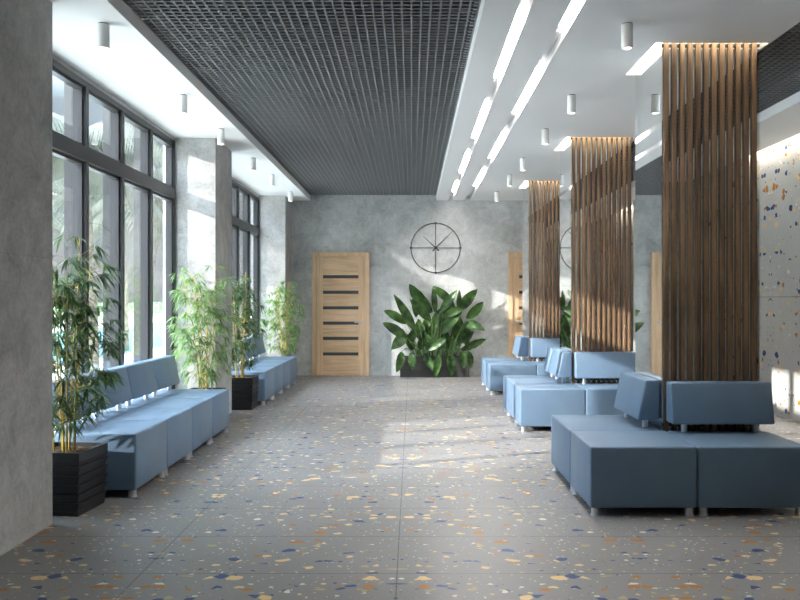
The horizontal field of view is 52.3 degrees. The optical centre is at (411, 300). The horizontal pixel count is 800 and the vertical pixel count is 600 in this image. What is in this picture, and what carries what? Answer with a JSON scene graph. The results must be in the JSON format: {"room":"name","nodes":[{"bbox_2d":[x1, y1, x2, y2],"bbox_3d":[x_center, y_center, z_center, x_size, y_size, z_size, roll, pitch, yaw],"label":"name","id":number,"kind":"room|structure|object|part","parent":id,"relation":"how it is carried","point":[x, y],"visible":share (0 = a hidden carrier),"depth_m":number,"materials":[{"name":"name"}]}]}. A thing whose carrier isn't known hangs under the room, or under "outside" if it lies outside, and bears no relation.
{"room":"lobby","nodes":[
{"label":"lobby","id":0,"kind":"room"},
{"bbox_2d":[52,442,107,516],"bbox_3d":[-2.120,1.091,5.005,0.351,0.378,0.376,0,0,5],"label":"pot","id":1,"kind":"object","parent":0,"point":[79,475],"depth_m":4.86,"materials":[{"name":"grey wood"}]},
{"bbox_2d":[0,0,290,555],"bbox_3d":[-2.335,-0.470,6.550,0.550,3.500,14.700,0,0,0],"label":"wall","id":2,"kind":"structure","parent":0,"point":[203,167],"depth_m":4.50,"materials":[{"name":"concrete"}]},
{"bbox_2d":[52,58,175,421],"bbox_3d":[-2.557,-0.345,6.605,0.177,2.650,3.870,0,0,0],"label":"window","id":3,"kind":"structure","parent":2,"relation":"in","point":[73,147],"depth_m":6.97,"materials":[{"name":"grey"}]},
{"bbox_3d":[-2.527,-1.395,5.831,0.055,0.460,0.722,0,0,0],"label":"sash","id":4,"kind":"part","parent":3,"relation":"part of","materials":[{"name":"grey"}]},
{"bbox_3d":[-2.527,-0.062,5.831,0.055,1.985,0.722,0,0,0],"label":"sash","id":5,"kind":"part","parent":3,"relation":"part of","materials":[{"name":"grey"}]},
{"bbox_3d":[-2.527,-1.395,6.605,0.055,0.460,0.722,0,0,0],"label":"sash","id":6,"kind":"part","parent":3,"relation":"part of","materials":[{"name":"grey"}]},
{"bbox_3d":[-2.527,-0.062,6.605,0.055,1.985,0.722,0,0,0],"label":"sash","id":7,"kind":"part","parent":3,"relation":"part of","materials":[{"name":"grey"}]},
{"bbox_3d":[-2.527,-1.395,7.379,0.055,0.460,0.722,0,0,0],"label":"sash","id":8,"kind":"part","parent":3,"relation":"part of","materials":[{"name":"grey"}]},
{"bbox_3d":[-2.527,-0.062,7.379,0.055,1.985,0.722,0,0,0],"label":"sash","id":9,"kind":"part","parent":3,"relation":"part of","materials":[{"name":"grey"}]},
{"bbox_3d":[-2.527,-1.395,8.149,0.055,0.460,0.713,0,0,0],"label":"sash","id":10,"kind":"part","parent":3,"relation":"part of","materials":[{"name":"grey"}]},
{"bbox_3d":[-2.527,-0.062,8.149,0.055,1.985,0.713,0,0,0],"label":"sash","id":11,"kind":"part","parent":3,"relation":"part of","materials":[{"name":"grey"}]},
{"bbox_2d":[232,180,259,359],"bbox_3d":[-2.557,-0.345,11.275,0.177,2.650,3.930,0,0,0],"label":"window","id":12,"kind":"structure","parent":2,"relation":"in","point":[242,229],"depth_m":12.41,"materials":[{"name":"grey"}]},
{"bbox_3d":[-2.527,-1.395,11.275,0.055,0.460,0.734,0,0,0],"label":"sash","id":13,"kind":"part","parent":12,"relation":"part of","materials":[{"name":"grey"}]},
{"bbox_3d":[-2.527,-0.062,11.275,0.055,1.985,0.734,0,0,0],"label":"sash","id":14,"kind":"part","parent":12,"relation":"part of","materials":[{"name":"grey metal"}]},
{"bbox_3d":[-2.527,-1.395,12.061,0.055,0.460,0.734,0,0,0],"label":"sash","id":15,"kind":"part","parent":12,"relation":"part of","materials":[{"name":"grey"}]},
{"bbox_3d":[-2.527,-0.062,12.061,0.055,1.985,0.734,0,0,0],"label":"sash","id":16,"kind":"part","parent":12,"relation":"part of","materials":[{"name":"grey"}]},
{"bbox_3d":[-2.527,-1.395,12.842,0.055,0.460,0.725,0,0,0],"label":"sash","id":17,"kind":"part","parent":12,"relation":"part of","materials":[{"name":"grey"}]},
{"bbox_3d":[-2.527,-0.062,12.842,0.055,1.985,0.725,0,0,0],"label":"sash","id":18,"kind":"part","parent":12,"relation":"part of","materials":[{"name":"grey"}]},
{"bbox_2d":[49,0,309,200],"bbox_3d":[-2.146,-1.862,6.550,0.828,0.316,14.700,0,0,0],"label":"ceiling","id":19,"kind":"structure","parent":0,"point":[138,68],"depth_m":6.31,"materials":[{"name":"white paint"}]},
{"bbox_2d":[97,22,109,49],"bbox_3d":[-1.900,-1.627,5.020,0.072,0.154,0.072,0,0,0],"label":"ceiling light","id":20,"kind":"object","parent":19,"relation":"in","point":[103,29],"visible":1,"depth_m":4.99,"materials":[{"name":"white metal"}]},
{"bbox_2d":[178,94,186,113],"bbox_3d":[-1.900,-1.627,6.760,0.072,0.154,0.072,0,0,0],"label":"ceiling light","id":21,"kind":"object","parent":19,"relation":"in","point":[182,98],"visible":1,"depth_m":6.73,"materials":[{"name":"white metal"}]},
{"bbox_2d":[217,128,224,144],"bbox_3d":[-1.900,-1.627,8.100,0.072,0.154,0.072,0,0,0],"label":"recessed light","id":22,"kind":"object","parent":19,"relation":"in","point":[220,132],"visible":1,"depth_m":8.07,"materials":[{"name":"white metal"}]},
{"bbox_2d":[250,158,255,170],"bbox_3d":[-1.900,-1.627,9.750,0.072,0.154,0.072,0,0,0],"label":"recessed light","id":23,"kind":"object","parent":19,"relation":"in","point":[252,160],"visible":1,"depth_m":9.72,"materials":[{"name":"white metal"}]},
{"bbox_2d":[269,174,274,185],"bbox_3d":[-1.900,-1.627,11.050,0.072,0.154,0.072,0,0,0],"label":"recessed light","id":24,"kind":"object","parent":19,"relation":"in","point":[271,177],"visible":1,"depth_m":11.02,"materials":[{"name":"white metal"}]},
{"bbox_2d":[288,191,292,201],"bbox_3d":[-1.900,-1.627,12.750,0.072,0.154,0.072,0,0,0],"label":"recessed light","id":25,"kind":"object","parent":19,"relation":"in","point":[290,193],"visible":1,"depth_m":12.72,"materials":[{"name":"white metal"}]},
{"bbox_2d":[122,0,480,194],"bbox_3d":[-0.659,-1.799,6.550,2.146,0.012,14.700,0,0,0],"label":"ceiling","id":26,"kind":"structure","parent":0,"point":[335,130],"depth_m":6.64,"materials":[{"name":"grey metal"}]},
{"bbox_2d":[0,376,799,599],"bbox_3d":[0.810,1.355,6.550,6.840,0.150,15.000,0,0,0],"label":"floor","id":27,"kind":"structure","parent":0,"point":[332,487],"depth_m":4.62,"materials":[{"name":"stone"}]},
{"bbox_2d":[52,234,135,516],"bbox_3d":[-2.090,0.439,5.050,0.751,1.681,0.744,0,0,5],"label":"bamboo","id":28,"kind":"object","parent":27,"relation":"on","point":[79,475],"visible":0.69,"depth_m":4.95,"materials":[{"name":"green plant"}]},
{"bbox_2d":[52,374,166,497],"bbox_3d":[-2.109,0.907,5.608,0.648,0.745,0.672,0,0,0],"label":"module","id":29,"kind":"object","parent":27,"relation":"on","point":[137,448],"visible":0.45,"depth_m":5.36,"materials":[{"name":"blue leather"}]},
{"bbox_3d":[-2.339,0.670,5.608,0.147,0.270,0.656,0,0,0],"label":"backrest","id":30,"kind":"part","parent":29,"relation":"part of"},
{"bbox_3d":[-2.109,1.048,5.608,0.648,0.365,0.672,0,0,0],"label":"seat","id":31,"kind":"part","parent":29,"relation":"part of","materials":[{"name":"blue fabric"}]},
{"bbox_3d":[-1.823,1.255,5.312,0.068,0.050,0.068,0,0,0],"label":"leg","id":32,"kind":"part","parent":29,"relation":"part of","materials":[{"name":"silver metal"}]},
{"bbox_3d":[-1.823,1.255,5.904,0.068,0.050,0.068,0,0,0],"label":"leg","id":33,"kind":"part","parent":29,"relation":"part of","materials":[{"name":"silver metal"}]},
{"bbox_2d":[88,367,191,475],"bbox_3d":[-2.109,0.907,6.284,0.648,0.745,0.672,0,0,0],"label":"module","id":34,"kind":"object","parent":27,"relation":"on","point":[179,419],"visible":0.46,"depth_m":6.29,"materials":[{"name":"blue leather"}]},
{"bbox_3d":[-2.339,0.670,6.284,0.147,0.270,0.656,0,0,0],"label":"backrest","id":35,"kind":"part","parent":34,"relation":"part of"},
{"bbox_3d":[-2.109,1.048,6.284,0.648,0.365,0.672,0,0,0],"label":"seat","id":36,"kind":"part","parent":34,"relation":"part of","materials":[{"name":"blue fabric"}]},
{"bbox_3d":[-1.823,1.255,6.580,0.068,0.050,0.068,0,0,0],"label":"leg","id":37,"kind":"part","parent":34,"relation":"part of","materials":[{"name":"silver metal"}]},
{"bbox_2d":[115,360,211,457],"bbox_3d":[-2.109,0.907,6.960,0.648,0.745,0.672,0,0,0],"label":"module","id":38,"kind":"object","parent":27,"relation":"on","point":[141,374],"visible":0.45,"depth_m":6.91,"materials":[{"name":"blue leather"}]},
{"bbox_3d":[-2.339,0.670,6.960,0.147,0.270,0.656,0,0,0],"label":"backrest","id":39,"kind":"part","parent":38,"relation":"part of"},
{"bbox_3d":[-2.109,1.048,6.960,0.648,0.365,0.672,0,0,0],"label":"seat","id":40,"kind":"part","parent":38,"relation":"part of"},
{"bbox_2d":[143,355,228,442],"bbox_3d":[-2.109,0.907,7.636,0.648,0.745,0.672,0,0,0],"label":"module","id":41,"kind":"object","parent":27,"relation":"on","point":[165,368],"visible":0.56,"depth_m":7.60,"materials":[{"name":"blue leather"}]},
{"bbox_3d":[-2.339,0.670,7.636,0.147,0.270,0.656,0,0,0],"label":"backrest","id":42,"kind":"part","parent":41,"relation":"part of","materials":[{"name":"blue fabric"}]},
{"bbox_3d":[-2.109,1.048,7.636,0.648,0.365,0.672,0,0,0],"label":"seat","id":43,"kind":"part","parent":41,"relation":"part of","materials":[{"name":"blue fabric"}]},
{"bbox_2d":[165,265,245,388],"bbox_3d":[-2.044,0.458,8.176,0.813,1.644,0.689,0,0,0],"label":"bamboo","id":44,"kind":"object","parent":27,"relation":"on","point":[213,313],"visible":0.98,"depth_m":8.20,"materials":[{"name":"green plant"}]},
{"bbox_2d":[232,375,258,409],"bbox_3d":[-2.030,1.091,9.685,0.351,0.378,0.376,0,0,0],"label":"pot","id":45,"kind":"object","parent":27,"relation":"on","point":[244,387],"depth_m":9.51,"materials":[{"name":"black wood"}]},
{"bbox_2d":[232,275,268,409],"bbox_3d":[-2.004,0.470,9.711,0.692,1.621,0.753,0,0,25],"label":"bamboo","id":46,"kind":"object","parent":27,"relation":"on","point":[244,387],"visible":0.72,"depth_m":9.57,"materials":[{"name":"green plant"}]},
{"bbox_2d":[232,343,274,404],"bbox_3d":[-2.109,0.907,10.268,0.648,0.745,0.672,0,0,0],"label":"module","id":47,"kind":"object","parent":27,"relation":"on","point":[266,389],"visible":0.32,"depth_m":10.07,"materials":[{"name":"blue leather"}]},
{"bbox_3d":[-2.109,1.048,10.268,0.648,0.365,0.672,0,0,0],"label":"seat","id":48,"kind":"part","parent":47,"relation":"part of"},
{"bbox_2d":[232,339,282,398],"bbox_3d":[-2.109,0.907,10.944,0.648,0.745,0.672,0,0,0],"label":"module","id":49,"kind":"object","parent":27,"relation":"on","point":[278,367],"visible":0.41,"depth_m":10.98,"materials":[{"name":"blue leather"}]},
{"bbox_3d":[-2.339,0.670,10.944,0.147,0.270,0.656,0,0,0],"label":"backrest","id":50,"kind":"part","parent":49,"relation":"part of","materials":[{"name":"blue fabric"}]},
{"bbox_3d":[-2.109,1.048,10.944,0.648,0.365,0.672,0,0,0],"label":"seat","id":51,"kind":"part","parent":49,"relation":"part of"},
{"bbox_2d":[239,337,289,392],"bbox_3d":[-2.109,0.907,11.620,0.648,0.745,0.672,0,0,0],"label":"module","id":52,"kind":"object","parent":27,"relation":"on","point":[286,363],"visible":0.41,"depth_m":11.58,"materials":[{"name":"blue leather"}]},
{"bbox_3d":[-2.339,0.670,11.620,0.147,0.270,0.656,0,0,0],"label":"backrest","id":53,"kind":"part","parent":52,"relation":"part of","materials":[{"name":"blue fabric"}]},
{"bbox_3d":[-2.109,1.048,11.620,0.648,0.365,0.672,0,0,0],"label":"seat","id":54,"kind":"part","parent":52,"relation":"part of","materials":[{"name":"blue fabric"}]},
{"bbox_2d":[247,335,296,387],"bbox_3d":[-2.109,0.907,12.296,0.648,0.745,0.672,0,0,0],"label":"module","id":55,"kind":"object","parent":27,"relation":"on","point":[260,346],"visible":0.38,"depth_m":12.28,"materials":[{"name":"blue leather"}]},
{"bbox_3d":[-2.339,0.670,12.296,0.147,0.270,0.656,0,0,0],"label":"backrest","id":56,"kind":"part","parent":55,"relation":"part of","materials":[{"name":"blue fabric"}]},
{"bbox_3d":[-2.109,1.048,12.296,0.648,0.365,0.672,0,0,0],"label":"seat","id":57,"kind":"part","parent":55,"relation":"part of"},
{"bbox_2d":[259,281,307,355],"bbox_3d":[-2.052,0.485,12.834,0.800,1.589,0.772,0,0,0],"label":"bamboo","id":58,"kind":"object","parent":27,"relation":"on","point":[289,329],"visible":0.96,"depth_m":12.86,"materials":[{"name":"green plant"}]},
{"bbox_2d":[383,284,485,377],"bbox_3d":[0.370,0.499,13.630,1.720,1.561,0.480,0,0,0],"label":"leaf plant","id":59,"kind":"object","parent":27,"relation":"on","point":[450,365],"visible":1,"depth_m":13.58,"materials":[{"name":"plant"}]},
{"bbox_2d":[481,336,527,389],"bbox_3d":[1.361,0.907,12.037,0.616,0.745,0.743,0,0,0],"label":"module","id":60,"kind":"object","parent":27,"relation":"on","point":[520,348],"visible":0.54,"depth_m":11.85,"materials":[{"name":"blue leather"}]},
{"bbox_3d":[1.361,1.048,12.037,0.616,0.365,0.743,0,0,0],"label":"seat","id":61,"kind":"part","parent":60,"relation":"part of","materials":[{"name":"blue fabric"}]},
{"bbox_3d":[1.591,0.670,12.037,0.147,0.270,0.660,0,0,0],"label":"backrest","id":62,"kind":"part","parent":60,"relation":"part of","materials":[{"name":"blue fabric"}]},
{"bbox_2d":[486,361,535,394],"bbox_3d":[1.371,1.073,11.355,0.634,0.415,0.609,0,0,0],"label":"module","id":63,"kind":"object","parent":27,"relation":"on","point":[495,370],"visible":0.63,"depth_m":11.05,"materials":[{"name":"blue leather"}]},
{"bbox_2d":[503,347,559,413],"bbox_3d":[1.361,0.907,9.290,0.616,0.745,0.297,0,0,0],"label":"module","id":64,"kind":"object","parent":27,"relation":"on","point":[550,349],"visible":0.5,"depth_m":9.28,"materials":[{"name":"blue leather"}]},
{"bbox_3d":[1.361,1.048,9.290,0.616,0.365,0.297,0,0,0],"label":"seat","id":65,"kind":"part","parent":64,"relation":"part of","materials":[{"name":"blue fabric"}]},
{"bbox_3d":[1.591,0.670,9.290,0.147,0.270,0.270,0,0,0],"label":"backrest","id":66,"kind":"part","parent":64,"relation":"part of","materials":[{"name":"blue fabric"}]},
{"bbox_2d":[506,349,571,423],"bbox_3d":[1.361,0.907,8.777,0.616,0.745,0.716,0,0,0],"label":"module","id":67,"kind":"object","parent":27,"relation":"on","point":[560,367],"visible":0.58,"depth_m":8.63,"materials":[{"name":"blue leather"}]},
{"bbox_3d":[1.361,1.048,8.777,0.616,0.365,0.716,0,0,0],"label":"seat","id":68,"kind":"part","parent":67,"relation":"part of","materials":[{"name":"blue fabric"}]},
{"bbox_3d":[1.591,0.670,8.777,0.147,0.270,0.600,0,0,0],"label":"backrest","id":69,"kind":"part","parent":67,"relation":"part of","materials":[{"name":"blue fabric"}]},
{"bbox_2d":[523,181,559,361],"bbox_3d":[1.996,-0.268,11.999,0.659,3.095,0.662,0,0,0],"label":"pillar","id":70,"kind":"structure","parent":27,"relation":"on","point":[541,199],"depth_m":11.67,"materials":[{"name":"brown wood"}]},
{"bbox_2d":[530,338,559,374],"bbox_3d":[2.023,0.907,11.357,0.665,0.745,0.611,0,0,0],"label":"module","id":71,"kind":"object","parent":27,"relation":"on","point":[538,347],"visible":0.16,"depth_m":11.54,"materials":[{"name":"blue leather"}]},
{"bbox_3d":[2.023,1.048,11.354,0.659,0.365,0.605,0,0,0],"label":"seat","id":72,"kind":"part","parent":71,"relation":"part of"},
{"bbox_3d":[2.023,0.670,11.588,0.665,0.270,0.147,0,0,0],"label":"backrest","id":73,"kind":"part","parent":71,"relation":"part of","materials":[{"name":"blue fabric"}]},
{"bbox_2d":[514,384,584,431],"bbox_3d":[1.371,1.073,8.175,0.634,0.415,0.478,0,0,0],"label":"module","id":74,"kind":"object","parent":27,"relation":"on","point":[534,404],"visible":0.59,"depth_m":7.94,"materials":[{"name":"blue leather"}]},
{"bbox_2d":[560,137,632,383],"bbox_3d":[1.996,-0.268,8.884,0.659,3.095,0.662,0,0,0],"label":"pillar","id":75,"kind":"structure","parent":27,"relation":"on","point":[596,173],"depth_m":8.55,"materials":[{"name":"brown wood"}]},
{"bbox_3d":[1.994,-1.704,8.564,0.655,0.020,0.011,0,0,0],"label":"rail","id":76,"kind":"part","parent":75,"relation":"part of","materials":[{"name":"white metal"}]},
{"bbox_2d":[573,352,634,414],"bbox_3d":[2.023,0.907,8.242,0.665,0.745,0.611,0,0,0],"label":"module","id":77,"kind":"object","parent":27,"relation":"on","point":[599,397],"visible":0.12,"depth_m":8.41,"materials":[{"name":"blue leather"}]},
{"bbox_3d":[2.023,1.048,8.239,0.659,0.365,0.605,0,0,0],"label":"seat","id":78,"kind":"part","parent":77,"relation":"part of","materials":[{"name":"blue fabric"}]},
{"bbox_3d":[2.023,0.670,8.473,0.665,0.270,0.147,0,0,0],"label":"backrest","id":79,"kind":"part","parent":77,"relation":"part of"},
{"bbox_2d":[551,372,660,491],"bbox_3d":[1.361,0.907,5.806,0.616,0.745,0.743,0,0,0],"label":"module","id":80,"kind":"object","parent":27,"relation":"on","point":[637,396],"visible":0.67,"depth_m":5.69,"materials":[{"name":"blue leather"}]},
{"bbox_3d":[1.361,1.048,5.806,0.616,0.365,0.743,0,0,0],"label":"seat","id":81,"kind":"part","parent":80,"relation":"part of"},
{"bbox_3d":[1.591,0.670,5.806,0.147,0.270,0.660,0,0,0],"label":"backrest","id":82,"kind":"part","parent":80,"relation":"part of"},
{"bbox_3d":[1.595,0.835,5.577,0.040,0.061,0.040,0,0,0],"label":"backrest post","id":83,"kind":"part","parent":80,"relation":"part of","materials":[{"name":"silver metal"}]},
{"bbox_2d":[571,431,696,516],"bbox_3d":[1.371,1.073,5.125,0.634,0.415,0.609,0,0,0],"label":"module","id":84,"kind":"object","parent":27,"relation":"on","point":[610,469],"visible":1,"depth_m":4.82,"materials":[{"name":"blue leather"}]},
{"bbox_3d":[1.094,1.255,4.859,0.068,0.050,0.068,0,0,0],"label":"leg","id":85,"kind":"part","parent":84,"relation":"part of","materials":[{"name":"silver metal"}]},
{"bbox_3d":[1.648,1.255,4.859,0.068,0.050,0.068,0,0,0],"label":"leg","id":86,"kind":"part","parent":84,"relation":"part of","materials":[{"name":"silver metal"}]},
{"bbox_2d":[635,43,759,431],"bbox_3d":[1.996,-0.268,5.769,0.659,3.095,0.662,0,0,0],"label":"pillar","id":87,"kind":"structure","parent":27,"relation":"on","point":[697,105],"depth_m":5.45,"materials":[{"name":"brown wood"}]},
{"bbox_3d":[1.998,0.830,5.449,0.645,0.020,0.011,0,0,0],"label":"rail","id":88,"kind":"part","parent":87,"relation":"part of","materials":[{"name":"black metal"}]},
{"bbox_3d":[1.994,-1.704,5.449,0.655,0.020,0.011,0,0,0],"label":"rail","id":89,"kind":"part","parent":87,"relation":"part of","materials":[{"name":"brown wood"}]},
{"bbox_2d":[666,381,799,516],"bbox_3d":[2.023,0.907,5.127,0.665,0.745,0.611,0,0,0],"label":"module","id":90,"kind":"object","parent":27,"relation":"on","point":[754,468],"visible":0.75,"depth_m":4.86,"materials":[{"name":"blue leather"}]},
{"bbox_3d":[1.791,0.835,5.362,0.040,0.061,0.040,0,0,0],"label":"backrest post","id":91,"kind":"part","parent":90,"relation":"part of","materials":[{"name":"silver metal"}]},
{"bbox_3d":[1.734,1.255,4.859,0.068,0.050,0.068,0,0,0],"label":"leg","id":92,"kind":"part","parent":90,"relation":"part of","materials":[{"name":"silver metal"}]},
{"bbox_3d":[2.023,0.670,5.358,0.665,0.270,0.147,0,0,0],"label":"backrest","id":93,"kind":"part","parent":90,"relation":"part of","materials":[{"name":"blue fabric"}]},
{"bbox_3d":[2.023,1.048,5.123,0.659,0.365,0.605,0,0,0],"label":"seat","id":94,"kind":"part","parent":90,"relation":"part of","materials":[{"name":"blue fabric"}]},
{"bbox_3d":[2.256,0.835,5.362,0.040,0.061,0.040,0,0,0],"label":"backrest post","id":95,"kind":"part","parent":90,"relation":"part of","materials":[{"name":"silver metal"}]},
{"bbox_3d":[2.313,1.255,4.859,0.068,0.050,0.068,0,0,0],"label":"leg","id":96,"kind":"part","parent":90,"relation":"part of","materials":[{"name":"silver metal"}]},
{"bbox_2d":[291,195,634,375],"bbox_3d":[0.810,-0.470,13.975,6.840,3.500,0.150,0,0,0],"label":"wall","id":97,"kind":"structure","parent":0,"point":[382,226],"depth_m":13.90,"materials":[{"name":"concrete"}]},
{"bbox_2d":[312,252,368,375],"bbox_3d":[-1.214,0.230,13.854,0.973,2.100,0.090,0,0,0],"label":"door","id":98,"kind":"structure","parent":97,"relation":"in","point":[340,344],"depth_m":13.87,"materials":[{"name":"brown wood"}]},
{"bbox_3d":[-1.214,0.261,13.883,0.603,2.022,0.031,0,0,0],"label":"rail panel","id":99,"kind":"part","parent":98,"relation":"part of","materials":[{"name":"brown wood"}]},
{"bbox_2d":[410,222,461,273],"bbox_3d":[0.403,-0.895,13.870,0.879,0.880,0.059,0,0,0],"label":"wall clock","id":100,"kind":"object","parent":97,"relation":"attached to","point":[435,223],"visible":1,"depth_m":13.87,"materials":[{"name":"black metal"}]},
{"bbox_2d":[508,252,522,356],"bbox_3d":[2.123,0.230,13.854,0.973,2.100,0.090,0,0,0],"label":"door","id":101,"kind":"structure","parent":97,"relation":"in","point":[515,259],"depth_m":13.87,"materials":[{"name":"brown wood"}]},
{"bbox_3d":[2.123,0.261,13.883,0.603,2.022,0.031,0,0,0],"label":"rail panel","id":102,"kind":"part","parent":101,"relation":"part of","materials":[{"name":"brown wood"}]},
{"bbox_2d":[436,0,799,200],"bbox_3d":[1.393,-1.862,6.550,1.958,0.316,14.700,0,0,0],"label":"ceiling","id":103,"kind":"structure","parent":0,"point":[584,58],"depth_m":6.01,"materials":[{"name":"white paint"}]},
{"bbox_2d":[452,181,457,191],"bbox_3d":[0.665,-1.764,12.620,0.042,0.028,0.960,0,0,0],"label":"batten","id":104,"kind":"object","parent":103,"relation":"attached to","point":[456,182],"visible":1,"depth_m":12.51,"materials":[{"name":"white plastic"}]},
{"bbox_2d":[459,152,468,172],"bbox_3d":[0.665,-1.764,10.460,0.042,0.028,1.400,0,0,0],"label":"batten","id":105,"kind":"object","parent":103,"relation":"attached to","point":[466,153],"visible":0.93,"depth_m":10.34,"materials":[{"name":"white plastic"}]},
{"bbox_2d":[474,169,484,184],"bbox_3d":[0.958,-1.764,11.700,0.047,0.028,1.400,0,0,0],"label":"batten","id":106,"kind":"object","parent":103,"relation":"attached to","point":[482,170],"visible":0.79,"depth_m":11.50,"materials":[{"name":"white plastic"}]},
{"bbox_2d":[472,104,487,137],"bbox_3d":[0.665,-1.764,8.080,0.042,0.028,1.400,0,0,0],"label":"strip light","id":107,"kind":"object","parent":103,"relation":"attached to","point":[485,106],"visible":0.86,"depth_m":7.92,"materials":[{"name":"white plastic"}]},
{"bbox_2d":[488,132,504,157],"bbox_3d":[0.958,-1.764,9.300,0.047,0.028,1.400,0,0,0],"label":"batten","id":108,"kind":"object","parent":103,"relation":"attached to","point":[499,140],"visible":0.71,"depth_m":9.14,"materials":[{"name":"white plastic"}]},
{"bbox_2d":[494,191,498,201],"bbox_3d":[1.325,-1.627,12.750,0.072,0.154,0.072,0,0,0],"label":"recessed light","id":109,"kind":"object","parent":103,"relation":"in","point":[496,193],"visible":1,"depth_m":12.72,"materials":[{"name":"white metal"}]},
{"bbox_2d":[494,11,523,77],"bbox_3d":[0.665,-1.764,5.700,0.042,0.028,1.400,0,0,0],"label":"strip light","id":110,"kind":"object","parent":103,"relation":"attached to","point":[519,15],"visible":0.93,"depth_m":5.53,"materials":[{"name":"white plastic"}]},
{"bbox_2d":[507,174,511,185],"bbox_3d":[1.325,-1.627,11.050,0.072,0.154,0.072,0,0,0],"label":"recessed light","id":111,"kind":"object","parent":103,"relation":"in","point":[509,177],"visible":1,"depth_m":11.02,"materials":[{"name":"white metal"}]},
{"bbox_2d":[520,158,525,170],"bbox_3d":[1.325,-1.627,9.750,0.072,0.154,0.072,0,0,0],"label":"recessed light","id":112,"kind":"object","parent":103,"relation":"in","point":[522,160],"visible":1,"depth_m":9.72,"materials":[{"name":"white metal"}]},
{"bbox_2d":[512,67,540,112],"bbox_3d":[0.958,-1.764,6.900,0.047,0.028,1.400,0,0,0],"label":"strip light","id":113,"kind":"object","parent":103,"relation":"attached to","point":[538,69],"visible":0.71,"depth_m":6.73,"materials":[{"name":"white plastic"}]},
{"bbox_2d":[542,128,548,144],"bbox_3d":[1.325,-1.627,8.100,0.072,0.154,0.072,0,0,0],"label":"recessed light","id":114,"kind":"object","parent":103,"relation":"in","point":[545,132],"visible":1,"depth_m":8.07,"materials":[{"name":"white metal"}]},
{"bbox_2d":[559,0,579,25],"bbox_3d":[0.958,-1.764,4.500,0.047,0.028,1.400,0,0,0],"label":"strip light","id":115,"kind":"object","parent":103,"relation":"attached to","point":[574,3],"visible":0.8,"depth_m":4.95,"materials":[{"name":"white plastic"}]},
{"bbox_2d":[567,94,575,113],"bbox_3d":[1.325,-1.627,6.760,0.072,0.154,0.072,0,0,0],"label":"ceiling spotlight","id":116,"kind":"object","parent":103,"relation":"in","point":[571,98],"visible":1,"depth_m":6.73,"materials":[{"name":"white metal"}]},
{"bbox_2d":[621,22,632,49],"bbox_3d":[1.325,-1.627,5.020,0.072,0.154,0.072,0,0,0],"label":"ceiling spotlight","id":117,"kind":"object","parent":103,"relation":"in","point":[627,27],"visible":1,"depth_m":4.99,"materials":[{"name":"white metal"}]},
{"bbox_2d":[633,23,799,180],"bbox_3d":[2.846,-1.799,6.550,0.948,0.012,14.700,0,0,0],"label":"ceiling","id":118,"kind":"structure","parent":0,"point":[777,83],"depth_m":6.38,"materials":[{"name":"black metal"}]},
{"bbox_2d":[633,91,799,200],"bbox_3d":[3.700,-1.862,6.550,0.760,0.316,14.700,0,0,0],"label":"ceiling","id":119,"kind":"structure","parent":0,"point":[779,122],"depth_m":7.80,"materials":[{"name":"white paint"}]},
{"bbox_2d":[760,134,799,421],"bbox_3d":[4.155,-0.470,6.550,0.150,3.500,14.700,0,0,0],"label":"wall","id":120,"kind":"structure","parent":0,"point":[779,162],"depth_m":9.02,"materials":[{"name":"stone"}]},
{"bbox_2d":[760,22,799,65],"bbox_3d":[2.846,-2.000,6.550,0.948,0.040,14.700,0,0,0],"label":"ceiling","id":121,"kind":"structure","parent":0,"point":[799,22],"depth_m":6.40,"materials":[{"name":"black metal"}]},
{"label":"outside","id":122,"kind":"structure","parent":0,"visible":0},
{"bbox_2d":[52,313,250,413],"bbox_3d":[-31.305,1.515,35.000,57.389,0.230,110.000,0,0,0],"label":"ground","id":123,"kind":"structure","parent":122,"point":[157,352],"depth_m":22.37,"materials":[{"name":"white"}]},
{"bbox_2d":[52,210,94,243],"bbox_3d":[-16.519,-1.387,36.046,4.682,5.577,4.388,0,0,-13],"label":"palm tree","id":124,"kind":"object","parent":123,"relation":"on","point":[55,226],"visible":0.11,"depth_m":35.98,"materials":[{"name":"green plant"}]},
{"bbox_2d":[52,171,161,350],"bbox_3d":[-7.998,-1.056,22.523,4.632,4.914,4.256,0,0,-32],"label":"palm tree","id":125,"kind":"object","parent":123,"relation":"on","point":[127,345],"visible":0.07,"depth_m":22.23,"materials":[{"name":"green plant"}]},
{"bbox_2d":[52,111,162,370],"bbox_3d":[-5.275,-0.734,12.660,3.573,4.272,3.441,0,0,0],"label":"palm tree","id":126,"kind":"object","parent":123,"relation":"on","point":[95,136],"visible":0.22,"depth_m":12.57,"materials":[{"name":"green plant"}]},
{"bbox_2d":[53,302,162,320],"bbox_3d":[-21.512,0.810,41.997,3.915,1.606,56.529,0,0,0],"label":"hedge","id":127,"kind":"object","parent":123,"relation":"on","point":[131,311],"visible":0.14,"depth_m":63.49,"materials":[{"name":"green plant"}]},
{"bbox_2d":[52,322,250,365],"bbox_3d":[-11.750,1.390,36.000,8.500,0.020,48.000,0,0,0],"label":"pool water","id":128,"kind":"structure","parent":123,"relation":"on","point":[157,327],"depth_m":30.39,"materials":[{"name":"blue liquid"}]},
{"bbox_2d":[92,167,250,362],"bbox_3d":[-4.865,-0.651,16.141,3.048,4.108,3.473,0,0,-28],"label":"palm tree","id":129,"kind":"object","parent":123,"relation":"on","point":[97,223],"visible":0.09,"depth_m":15.99,"materials":[{"name":"green plant"}]}
]}

